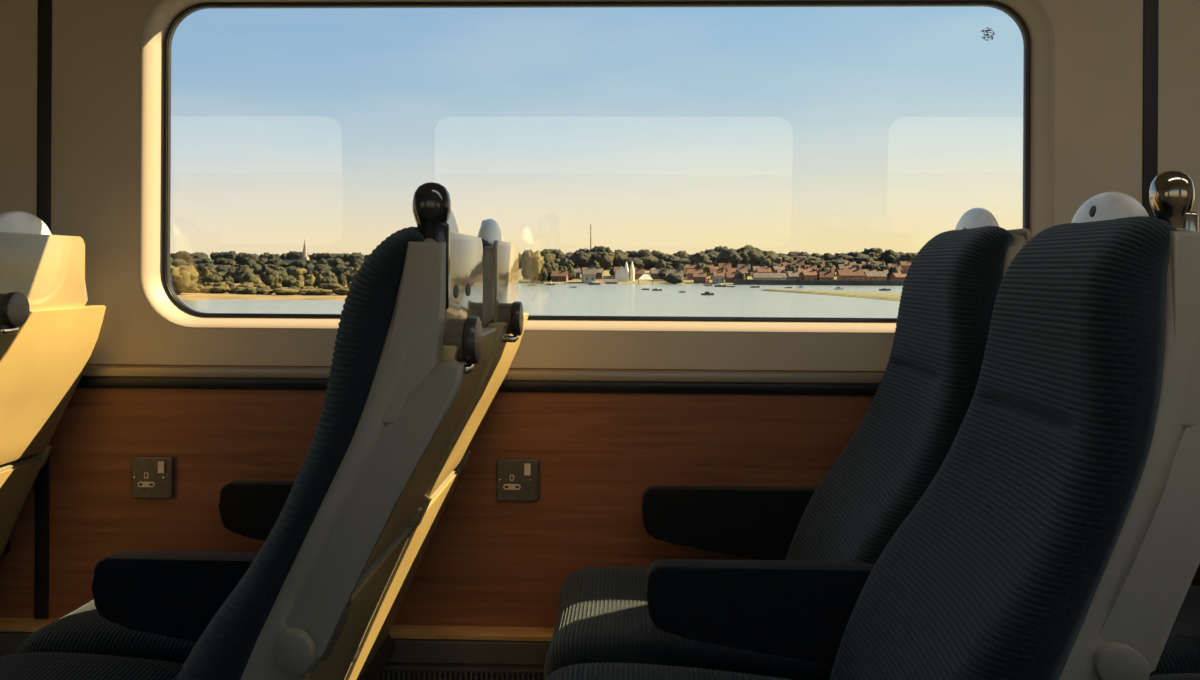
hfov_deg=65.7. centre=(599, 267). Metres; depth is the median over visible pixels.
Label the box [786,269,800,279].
house
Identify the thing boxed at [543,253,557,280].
tree
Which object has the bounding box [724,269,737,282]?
house
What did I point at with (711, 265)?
house
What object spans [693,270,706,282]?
house
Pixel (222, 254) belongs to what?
tree
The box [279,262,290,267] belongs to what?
tree
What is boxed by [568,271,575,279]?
tree
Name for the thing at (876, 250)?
tree
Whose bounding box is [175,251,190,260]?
tree
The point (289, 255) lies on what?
tree
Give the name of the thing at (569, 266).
tree
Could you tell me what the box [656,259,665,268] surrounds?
tree
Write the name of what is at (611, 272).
tree
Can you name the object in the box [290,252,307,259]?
tree
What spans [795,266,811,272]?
house
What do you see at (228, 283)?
bush
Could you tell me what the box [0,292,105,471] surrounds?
tray
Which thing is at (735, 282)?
wall
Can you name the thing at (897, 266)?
house
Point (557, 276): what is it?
house
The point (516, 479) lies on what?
power socket
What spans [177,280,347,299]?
bank
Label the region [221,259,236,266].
tree
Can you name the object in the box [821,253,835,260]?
tree
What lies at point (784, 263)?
house
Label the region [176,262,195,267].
tree
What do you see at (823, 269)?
tree
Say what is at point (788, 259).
tree
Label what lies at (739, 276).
tree
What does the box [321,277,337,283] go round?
bush
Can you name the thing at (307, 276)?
bush
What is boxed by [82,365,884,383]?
trim
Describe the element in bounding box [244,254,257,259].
tree
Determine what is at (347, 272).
bush
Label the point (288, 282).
bush
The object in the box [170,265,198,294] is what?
tree
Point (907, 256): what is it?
tree
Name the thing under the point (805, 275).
house
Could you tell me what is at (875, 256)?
tree
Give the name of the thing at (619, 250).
tree
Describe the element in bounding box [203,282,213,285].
bush
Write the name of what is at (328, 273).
bush
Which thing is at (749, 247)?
tree
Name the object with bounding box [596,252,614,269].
tree
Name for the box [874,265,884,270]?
tree
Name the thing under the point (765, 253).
tree
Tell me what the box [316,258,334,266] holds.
tree
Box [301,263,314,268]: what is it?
tree
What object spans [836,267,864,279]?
house
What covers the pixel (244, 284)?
bush
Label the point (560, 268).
tree
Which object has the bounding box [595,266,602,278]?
house
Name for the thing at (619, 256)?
tree
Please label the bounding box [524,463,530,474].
switch
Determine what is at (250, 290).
bush
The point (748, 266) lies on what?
house
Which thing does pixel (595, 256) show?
tree
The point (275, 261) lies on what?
tree
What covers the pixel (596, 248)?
tree
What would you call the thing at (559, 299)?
water
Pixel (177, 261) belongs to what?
tree
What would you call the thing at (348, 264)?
tree
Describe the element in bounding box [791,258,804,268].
house
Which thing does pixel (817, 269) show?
house
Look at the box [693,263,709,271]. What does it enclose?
tree
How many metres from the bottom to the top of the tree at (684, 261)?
6.263 m
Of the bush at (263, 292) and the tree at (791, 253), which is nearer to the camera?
the bush at (263, 292)
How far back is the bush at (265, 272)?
232.11 m
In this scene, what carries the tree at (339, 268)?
on the shore
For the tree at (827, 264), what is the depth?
401.64 m
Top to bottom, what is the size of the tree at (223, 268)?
5.131 m
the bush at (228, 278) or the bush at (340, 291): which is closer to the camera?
the bush at (340, 291)
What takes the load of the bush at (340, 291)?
on the bank
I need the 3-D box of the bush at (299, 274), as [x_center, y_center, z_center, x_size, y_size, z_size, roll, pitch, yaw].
[-75.288,2.120,231.998,4.608,4.346,4.995,0,0,14]
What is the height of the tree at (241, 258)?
6.311 m
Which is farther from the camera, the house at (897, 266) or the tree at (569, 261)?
the tree at (569, 261)
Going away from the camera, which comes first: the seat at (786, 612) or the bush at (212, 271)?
the seat at (786, 612)
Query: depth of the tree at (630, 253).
477.66 m
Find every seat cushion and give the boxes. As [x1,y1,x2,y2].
[0,652,183,679]
[15,599,196,662]
[544,567,831,679]
[545,662,794,679]
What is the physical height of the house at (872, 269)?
5.772 m
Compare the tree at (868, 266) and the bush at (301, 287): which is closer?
the bush at (301, 287)
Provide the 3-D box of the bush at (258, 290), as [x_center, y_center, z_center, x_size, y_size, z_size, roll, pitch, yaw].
[-65.321,4.520,179.402,4.699,1.499,4.667,0,0,-21]
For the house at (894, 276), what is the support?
on the shore
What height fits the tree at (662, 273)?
5.825 m
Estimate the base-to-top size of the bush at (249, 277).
3.470 m
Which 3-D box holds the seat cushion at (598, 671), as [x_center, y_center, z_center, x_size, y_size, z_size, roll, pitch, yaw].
[0.146,0.658,1.206,0.490,0.141,0.434,0,0,2]
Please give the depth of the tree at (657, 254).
472.27 m
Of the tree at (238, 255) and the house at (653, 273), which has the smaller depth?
the house at (653, 273)
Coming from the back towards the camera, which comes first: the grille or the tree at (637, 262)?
the tree at (637, 262)
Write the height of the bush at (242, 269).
4.864 m
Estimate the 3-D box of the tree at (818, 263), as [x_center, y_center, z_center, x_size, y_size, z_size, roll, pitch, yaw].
[98.064,-0.435,422.109,7.886,6.633,7.996,0,0,41]
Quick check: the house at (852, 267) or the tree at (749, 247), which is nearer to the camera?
the house at (852, 267)
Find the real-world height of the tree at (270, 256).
6.168 m
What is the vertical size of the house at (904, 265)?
6.337 m
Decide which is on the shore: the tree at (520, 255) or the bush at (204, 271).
the tree at (520, 255)
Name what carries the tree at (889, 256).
on the shore
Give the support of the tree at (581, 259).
on the shore
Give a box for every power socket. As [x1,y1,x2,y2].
[131,456,173,498]
[496,458,538,501]
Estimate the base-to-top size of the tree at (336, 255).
6.763 m
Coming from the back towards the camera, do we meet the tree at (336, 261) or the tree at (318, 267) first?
the tree at (336, 261)
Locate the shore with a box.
[237,264,836,283]
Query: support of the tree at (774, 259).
on the shore
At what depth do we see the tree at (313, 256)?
434.39 m
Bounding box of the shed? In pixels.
[605,279,617,283]
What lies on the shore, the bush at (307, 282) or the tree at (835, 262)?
the tree at (835, 262)
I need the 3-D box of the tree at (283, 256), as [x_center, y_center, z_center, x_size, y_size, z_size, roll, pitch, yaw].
[-151.010,-3.899,446.130,7.414,6.556,7.731,0,0,32]
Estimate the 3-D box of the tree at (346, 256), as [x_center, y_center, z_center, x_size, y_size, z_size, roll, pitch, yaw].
[-118.685,-3.443,437.334,8.551,6.530,7.796,0,0,-34]
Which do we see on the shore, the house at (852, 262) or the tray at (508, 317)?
the house at (852, 262)
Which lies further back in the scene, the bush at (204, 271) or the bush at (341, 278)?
the bush at (204, 271)
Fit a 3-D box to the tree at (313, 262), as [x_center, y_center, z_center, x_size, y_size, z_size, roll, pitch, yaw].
[-127.523,-0.873,413.328,9.732,5.647,8.872,0,0,19]
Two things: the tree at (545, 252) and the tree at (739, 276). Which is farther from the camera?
the tree at (545, 252)
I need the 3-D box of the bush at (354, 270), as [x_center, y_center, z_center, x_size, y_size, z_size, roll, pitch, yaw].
[-62.098,2.116,235.914,2.616,4.654,2.555,0,0,1]
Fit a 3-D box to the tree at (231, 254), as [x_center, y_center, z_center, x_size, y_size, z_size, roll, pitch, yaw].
[-176.180,-4.557,444.815,6.686,7.488,6.412,0,0,-1]
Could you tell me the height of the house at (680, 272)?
5.893 m
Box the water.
[180,283,902,317]
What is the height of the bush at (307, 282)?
2.188 m
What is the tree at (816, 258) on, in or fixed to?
on the shore
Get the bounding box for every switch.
[158,461,164,472]
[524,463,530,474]
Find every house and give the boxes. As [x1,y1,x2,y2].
[551,269,568,281]
[573,266,580,277]
[581,265,595,282]
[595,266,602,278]
[615,265,627,281]
[629,266,643,278]
[649,266,660,278]
[666,268,683,282]
[685,263,695,271]
[687,267,702,279]
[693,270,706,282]
[705,262,714,274]
[710,266,725,279]
[711,269,724,282]
[718,261,731,268]
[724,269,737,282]
[726,266,747,279]
[737,262,750,274]
[752,264,766,272]
[752,273,786,279]
[756,266,771,272]
[771,264,784,272]
[778,260,786,266]
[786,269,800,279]
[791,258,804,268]
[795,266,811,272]
[800,269,818,279]
[804,263,816,270]
[816,266,834,279]
[819,269,833,279]
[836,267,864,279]
[837,262,851,269]
[842,265,855,269]
[843,259,856,264]
[860,267,876,271]
[864,271,886,280]
[883,270,900,280]
[890,263,901,271]
[890,271,905,280]
[899,259,911,272]
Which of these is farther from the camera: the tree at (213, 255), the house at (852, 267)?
the tree at (213, 255)
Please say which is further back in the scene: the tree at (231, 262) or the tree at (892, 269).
the tree at (231, 262)
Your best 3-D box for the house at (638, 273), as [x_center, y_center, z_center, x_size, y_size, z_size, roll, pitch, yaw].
[15.628,2.094,393.718,6.249,5.612,6.177,0,0,4]
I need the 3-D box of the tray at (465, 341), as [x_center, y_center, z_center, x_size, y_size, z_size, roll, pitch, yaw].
[-0.235,0.240,1.254,0.188,0.365,0.350,0,0,2]
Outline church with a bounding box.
[283,240,308,261]
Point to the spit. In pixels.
(878, 296)
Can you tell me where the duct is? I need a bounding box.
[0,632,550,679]
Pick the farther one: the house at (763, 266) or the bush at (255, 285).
the house at (763, 266)
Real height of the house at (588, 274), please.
6.900 m
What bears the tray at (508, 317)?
on the seat at (154, 605)
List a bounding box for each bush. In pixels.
[197,269,215,277]
[197,285,210,292]
[200,274,222,282]
[201,267,209,276]
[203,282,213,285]
[206,285,230,293]
[213,281,234,292]
[214,271,227,278]
[222,276,233,282]
[228,268,236,282]
[233,265,253,282]
[233,286,257,290]
[233,288,245,293]
[236,283,253,287]
[237,272,258,280]
[239,273,259,283]
[243,287,257,294]
[253,284,269,288]
[255,288,272,293]
[259,290,273,294]
[260,268,273,281]
[264,273,282,285]
[268,270,288,276]
[270,283,281,292]
[273,288,299,294]
[282,275,296,286]
[283,277,295,286]
[287,268,306,280]
[290,280,303,287]
[297,289,316,294]
[300,286,313,288]
[304,274,314,281]
[304,279,315,287]
[305,289,332,294]
[306,270,317,279]
[315,273,323,286]
[321,270,336,278]
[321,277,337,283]
[324,283,342,289]
[332,288,348,294]
[337,273,346,286]
[342,270,349,283]
[347,273,354,282]
[350,267,358,273]
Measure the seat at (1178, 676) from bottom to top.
1.214 m
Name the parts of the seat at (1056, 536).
backrest, armrest, grab handle, handle mount, handle stem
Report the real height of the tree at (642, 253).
9.528 m
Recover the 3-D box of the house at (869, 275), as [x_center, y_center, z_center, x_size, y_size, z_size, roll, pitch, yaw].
[106.043,3.821,359.012,7.700,5.180,6.700,0,0,2]
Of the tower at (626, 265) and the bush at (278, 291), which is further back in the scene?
the tower at (626, 265)
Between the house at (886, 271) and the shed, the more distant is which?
the house at (886, 271)
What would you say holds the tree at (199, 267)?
on the shore
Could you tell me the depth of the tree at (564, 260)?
424.01 m
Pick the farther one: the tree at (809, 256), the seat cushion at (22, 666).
the tree at (809, 256)
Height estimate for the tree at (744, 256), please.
9.970 m
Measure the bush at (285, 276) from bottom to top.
3.023 m
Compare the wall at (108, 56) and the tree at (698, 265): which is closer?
the wall at (108, 56)
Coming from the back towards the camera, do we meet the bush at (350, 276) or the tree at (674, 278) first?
the tree at (674, 278)
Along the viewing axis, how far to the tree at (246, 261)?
411.17 m
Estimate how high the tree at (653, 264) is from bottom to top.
4.376 m
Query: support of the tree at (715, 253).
on the shore
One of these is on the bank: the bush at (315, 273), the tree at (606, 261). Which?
the bush at (315, 273)
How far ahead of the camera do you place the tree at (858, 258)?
440.69 m
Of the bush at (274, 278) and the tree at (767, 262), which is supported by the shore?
the tree at (767, 262)
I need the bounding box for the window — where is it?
[163,1,1029,321]
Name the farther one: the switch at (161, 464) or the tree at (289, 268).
the tree at (289, 268)
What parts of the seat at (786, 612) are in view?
armrest, armrest, backrest, panel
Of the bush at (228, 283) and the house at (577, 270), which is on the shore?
the house at (577, 270)
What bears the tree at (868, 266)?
on the shore
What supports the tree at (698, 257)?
on the shore
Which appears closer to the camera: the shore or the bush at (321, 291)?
the bush at (321, 291)
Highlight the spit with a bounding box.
[760,289,901,301]
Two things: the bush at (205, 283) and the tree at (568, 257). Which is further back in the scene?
the tree at (568, 257)
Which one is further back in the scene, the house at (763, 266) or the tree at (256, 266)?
the house at (763, 266)
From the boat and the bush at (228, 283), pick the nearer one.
the bush at (228, 283)
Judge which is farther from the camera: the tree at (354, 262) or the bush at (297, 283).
the tree at (354, 262)
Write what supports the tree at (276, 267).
on the shore
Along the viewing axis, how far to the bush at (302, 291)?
179.25 m
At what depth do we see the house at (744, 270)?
392.24 m
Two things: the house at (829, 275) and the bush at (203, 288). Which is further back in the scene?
the house at (829, 275)
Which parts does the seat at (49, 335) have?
armrest, panel, panel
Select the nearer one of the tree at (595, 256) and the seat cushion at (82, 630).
the seat cushion at (82, 630)
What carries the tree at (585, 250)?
on the shore
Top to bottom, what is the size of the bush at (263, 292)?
1.094 m
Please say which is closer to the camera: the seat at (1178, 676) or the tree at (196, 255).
the seat at (1178, 676)
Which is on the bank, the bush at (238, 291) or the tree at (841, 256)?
the bush at (238, 291)
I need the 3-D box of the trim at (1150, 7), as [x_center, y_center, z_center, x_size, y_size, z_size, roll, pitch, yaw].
[1.110,-0.183,1.881,0.029,1.859,0.014,0,0,2]
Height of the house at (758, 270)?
6.266 m
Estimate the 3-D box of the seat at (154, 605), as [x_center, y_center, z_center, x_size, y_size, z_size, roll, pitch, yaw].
[-0.537,0.503,1.678,0.813,1.187,0.488,0,0,2]
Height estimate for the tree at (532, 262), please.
13.322 m
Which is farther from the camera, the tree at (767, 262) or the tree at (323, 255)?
the tree at (323, 255)
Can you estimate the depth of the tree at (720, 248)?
470.49 m
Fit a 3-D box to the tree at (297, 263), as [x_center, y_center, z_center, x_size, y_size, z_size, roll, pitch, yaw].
[-132.211,-0.872,411.031,9.160,5.551,8.350,0,0,-11]
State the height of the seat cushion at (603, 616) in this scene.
0.141 m
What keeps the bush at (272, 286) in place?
on the bank
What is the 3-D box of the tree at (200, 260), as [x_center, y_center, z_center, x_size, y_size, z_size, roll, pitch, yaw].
[-176.561,-1.597,413.645,8.331,6.180,7.595,0,0,-26]
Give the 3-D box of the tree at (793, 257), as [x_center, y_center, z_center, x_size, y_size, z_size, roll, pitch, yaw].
[95.078,-2.464,443.369,11.290,7.079,12.384,0,0,-5]
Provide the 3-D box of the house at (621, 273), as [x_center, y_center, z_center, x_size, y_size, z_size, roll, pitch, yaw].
[8.717,2.333,375.907,5.700,6.780,3.700,0,0,2]
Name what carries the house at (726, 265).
on the shore
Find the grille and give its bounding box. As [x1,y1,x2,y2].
[377,665,544,679]
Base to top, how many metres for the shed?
2.780 m
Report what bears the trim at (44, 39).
attached to the wall at (108, 56)
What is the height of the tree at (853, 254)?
8.569 m
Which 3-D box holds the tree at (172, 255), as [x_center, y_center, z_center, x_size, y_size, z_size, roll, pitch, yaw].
[-201.555,-4.076,441.941,8.277,6.228,7.938,0,0,-32]
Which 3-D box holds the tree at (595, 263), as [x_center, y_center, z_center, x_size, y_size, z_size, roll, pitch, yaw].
[-2.215,-0.487,425.593,4.852,6.035,4.593,0,0,31]
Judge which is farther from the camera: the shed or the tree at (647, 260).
the tree at (647, 260)
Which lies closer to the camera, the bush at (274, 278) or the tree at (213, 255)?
the bush at (274, 278)
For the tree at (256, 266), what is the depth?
390.19 m
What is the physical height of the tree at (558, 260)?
5.728 m
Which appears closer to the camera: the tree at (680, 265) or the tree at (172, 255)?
the tree at (680, 265)
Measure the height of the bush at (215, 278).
3.058 m
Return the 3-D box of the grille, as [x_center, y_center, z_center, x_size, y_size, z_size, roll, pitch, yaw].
[0.050,0.895,1.873,2.600,0.170,0.016,0,0,2]
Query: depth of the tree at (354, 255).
434.28 m
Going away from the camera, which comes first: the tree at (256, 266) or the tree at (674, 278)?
the tree at (674, 278)
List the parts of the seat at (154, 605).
armrest, armrest, frame, panel, backrest, panel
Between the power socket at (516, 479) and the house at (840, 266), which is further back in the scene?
the house at (840, 266)
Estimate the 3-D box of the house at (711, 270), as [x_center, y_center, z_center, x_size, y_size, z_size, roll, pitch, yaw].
[49.892,2.201,393.794,6.693,5.731,5.576,0,0,5]
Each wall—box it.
[0,0,1199,627]
[733,280,903,285]
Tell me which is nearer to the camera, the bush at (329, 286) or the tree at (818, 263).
the bush at (329, 286)
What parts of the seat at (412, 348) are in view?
backrest, panel, armrest, handle mount, grab handle, handle stem, panel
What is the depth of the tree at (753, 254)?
436.19 m
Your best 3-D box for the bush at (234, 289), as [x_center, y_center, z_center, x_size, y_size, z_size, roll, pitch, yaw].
[-70.134,4.440,184.200,4.763,1.629,4.653,0,0,-18]
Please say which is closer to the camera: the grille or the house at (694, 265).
the grille
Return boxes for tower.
[625,262,628,280]
[630,262,634,280]
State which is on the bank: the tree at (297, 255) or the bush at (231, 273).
the bush at (231, 273)
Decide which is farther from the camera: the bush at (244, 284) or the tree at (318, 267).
the tree at (318, 267)
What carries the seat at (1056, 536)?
on the floor
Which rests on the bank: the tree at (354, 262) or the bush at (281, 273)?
the bush at (281, 273)
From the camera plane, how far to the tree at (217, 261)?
411.27 m
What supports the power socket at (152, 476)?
attached to the wall at (108, 56)
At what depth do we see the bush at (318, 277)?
209.90 m
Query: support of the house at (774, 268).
on the shore
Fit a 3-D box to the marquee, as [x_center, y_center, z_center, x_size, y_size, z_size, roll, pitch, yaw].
[17.522,4.343,357.637,5.800,3.900,4.000,0,0,2]
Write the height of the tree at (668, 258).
7.505 m
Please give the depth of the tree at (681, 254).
472.56 m
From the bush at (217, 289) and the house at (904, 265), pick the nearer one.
the bush at (217, 289)
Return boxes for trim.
[0,618,553,641]
[34,0,51,618]
[76,377,879,395]
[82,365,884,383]
[1142,0,1158,216]
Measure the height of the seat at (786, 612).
1.210 m
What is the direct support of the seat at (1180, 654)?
on the floor
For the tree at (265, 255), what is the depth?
442.52 m
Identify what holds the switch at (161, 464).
attached to the power socket at (152, 476)
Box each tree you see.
[170,253,178,259]
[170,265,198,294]
[172,259,185,266]
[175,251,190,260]
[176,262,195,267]
[186,252,208,260]
[193,258,212,263]
[196,263,217,271]
[210,252,218,259]
[213,258,224,264]
[215,265,230,272]
[217,252,227,257]
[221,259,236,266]
[225,251,236,263]
[235,252,246,264]
[237,253,258,262]
[241,258,255,265]
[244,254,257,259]
[249,263,262,274]
[253,258,267,265]
[256,267,275,274]
[259,252,269,258]
[264,257,282,265]
[267,254,279,259]
[269,265,286,270]
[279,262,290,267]
[280,253,286,259]
[285,266,295,272]
[286,251,295,259]
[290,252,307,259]
[291,260,307,267]
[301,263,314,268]
[306,260,316,265]
[309,253,320,260]
[313,264,330,272]
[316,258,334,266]
[317,253,334,258]
[327,258,343,266]
[331,253,344,261]
[332,264,346,275]
[343,254,350,261]
[344,262,351,267]
[348,252,364,261]
[350,259,363,266]
[519,254,521,267]
[521,249,544,282]
[538,268,547,282]
[540,251,555,258]
[541,249,564,257]
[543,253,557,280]
[554,258,560,264]
[555,255,575,267]
[558,266,567,270]
[559,260,573,266]
[560,258,568,265]
[565,264,573,273]
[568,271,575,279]
[570,251,593,269]
[574,248,589,253]
[587,252,601,264]
[590,246,611,252]
[590,260,598,267]
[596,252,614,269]
[609,266,619,275]
[610,251,626,267]
[614,249,628,257]
[621,257,644,268]
[626,251,636,257]
[633,249,651,257]
[640,255,657,268]
[650,261,675,267]
[651,250,665,258]
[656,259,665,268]
[657,268,671,279]
[660,254,679,268]
[663,273,682,283]
[672,251,687,257]
[673,258,692,269]
[675,263,685,271]
[690,252,716,264]
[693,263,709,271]
[702,263,708,276]
[705,249,718,266]
[712,245,727,252]
[716,249,741,267]
[733,271,745,279]
[736,251,750,266]
[737,245,759,252]
[743,249,763,269]
[756,254,781,264]
[759,259,771,267]
[762,251,777,255]
[777,255,792,262]
[787,251,807,256]
[788,266,795,270]
[791,256,808,259]
[800,254,815,258]
[803,257,824,264]
[806,260,824,267]
[811,253,821,257]
[817,267,829,273]
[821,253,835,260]
[824,263,834,271]
[826,260,847,264]
[834,254,853,260]
[844,251,864,256]
[853,254,873,263]
[860,248,883,254]
[865,263,875,268]
[868,252,882,260]
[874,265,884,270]
[881,249,900,265]
[888,266,897,278]
[900,252,916,260]
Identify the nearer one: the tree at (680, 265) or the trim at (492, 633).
the trim at (492, 633)
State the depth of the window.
1.95 m
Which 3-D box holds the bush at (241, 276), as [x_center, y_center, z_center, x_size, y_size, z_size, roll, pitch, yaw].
[-82.150,2.759,217.057,4.912,3.499,4.945,0,0,-17]
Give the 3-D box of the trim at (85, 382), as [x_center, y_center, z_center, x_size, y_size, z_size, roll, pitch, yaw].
[-0.025,0.244,1.906,6.820,0.025,0.016,0,0,2]
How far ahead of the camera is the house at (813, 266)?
411.67 m
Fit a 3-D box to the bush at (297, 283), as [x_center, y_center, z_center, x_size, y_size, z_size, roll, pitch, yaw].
[-64.219,3.930,197.241,2.923,2.676,2.993,0,0,14]
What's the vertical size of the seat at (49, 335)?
1.198 m
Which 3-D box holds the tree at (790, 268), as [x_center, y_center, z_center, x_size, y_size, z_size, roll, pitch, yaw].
[78.550,2.492,381.383,5.731,7.037,6.055,0,0,-4]
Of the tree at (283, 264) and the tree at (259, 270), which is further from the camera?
the tree at (283, 264)
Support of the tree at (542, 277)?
on the shore
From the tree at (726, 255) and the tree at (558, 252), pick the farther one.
the tree at (558, 252)
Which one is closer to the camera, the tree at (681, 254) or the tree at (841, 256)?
the tree at (841, 256)
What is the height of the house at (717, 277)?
5.571 m
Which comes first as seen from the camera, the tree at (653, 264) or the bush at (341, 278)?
the bush at (341, 278)
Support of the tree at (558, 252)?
on the shore
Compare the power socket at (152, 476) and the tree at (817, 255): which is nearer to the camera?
the power socket at (152, 476)
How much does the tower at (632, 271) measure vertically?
8.200 m
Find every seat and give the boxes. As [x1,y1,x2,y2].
[0,182,497,679]
[0,211,105,558]
[15,219,528,679]
[544,208,1031,679]
[545,171,1199,679]
[1148,673,1199,679]
[1149,564,1199,675]
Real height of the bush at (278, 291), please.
1.516 m
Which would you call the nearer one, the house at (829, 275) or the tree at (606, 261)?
the house at (829, 275)
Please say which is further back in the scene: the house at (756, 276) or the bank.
the house at (756, 276)
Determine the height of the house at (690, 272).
5.547 m
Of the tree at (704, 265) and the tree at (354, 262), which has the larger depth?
the tree at (354, 262)
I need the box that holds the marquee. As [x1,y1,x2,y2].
[638,274,652,283]
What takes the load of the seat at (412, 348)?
on the floor
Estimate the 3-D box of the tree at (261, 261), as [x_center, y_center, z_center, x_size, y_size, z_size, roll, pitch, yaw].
[-152.433,-1.440,420.831,8.804,6.380,9.459,0,0,24]
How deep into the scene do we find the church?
428.17 m
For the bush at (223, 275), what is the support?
on the bank
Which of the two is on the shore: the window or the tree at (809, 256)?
the tree at (809, 256)
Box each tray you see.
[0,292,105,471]
[361,317,497,576]
[413,301,528,530]

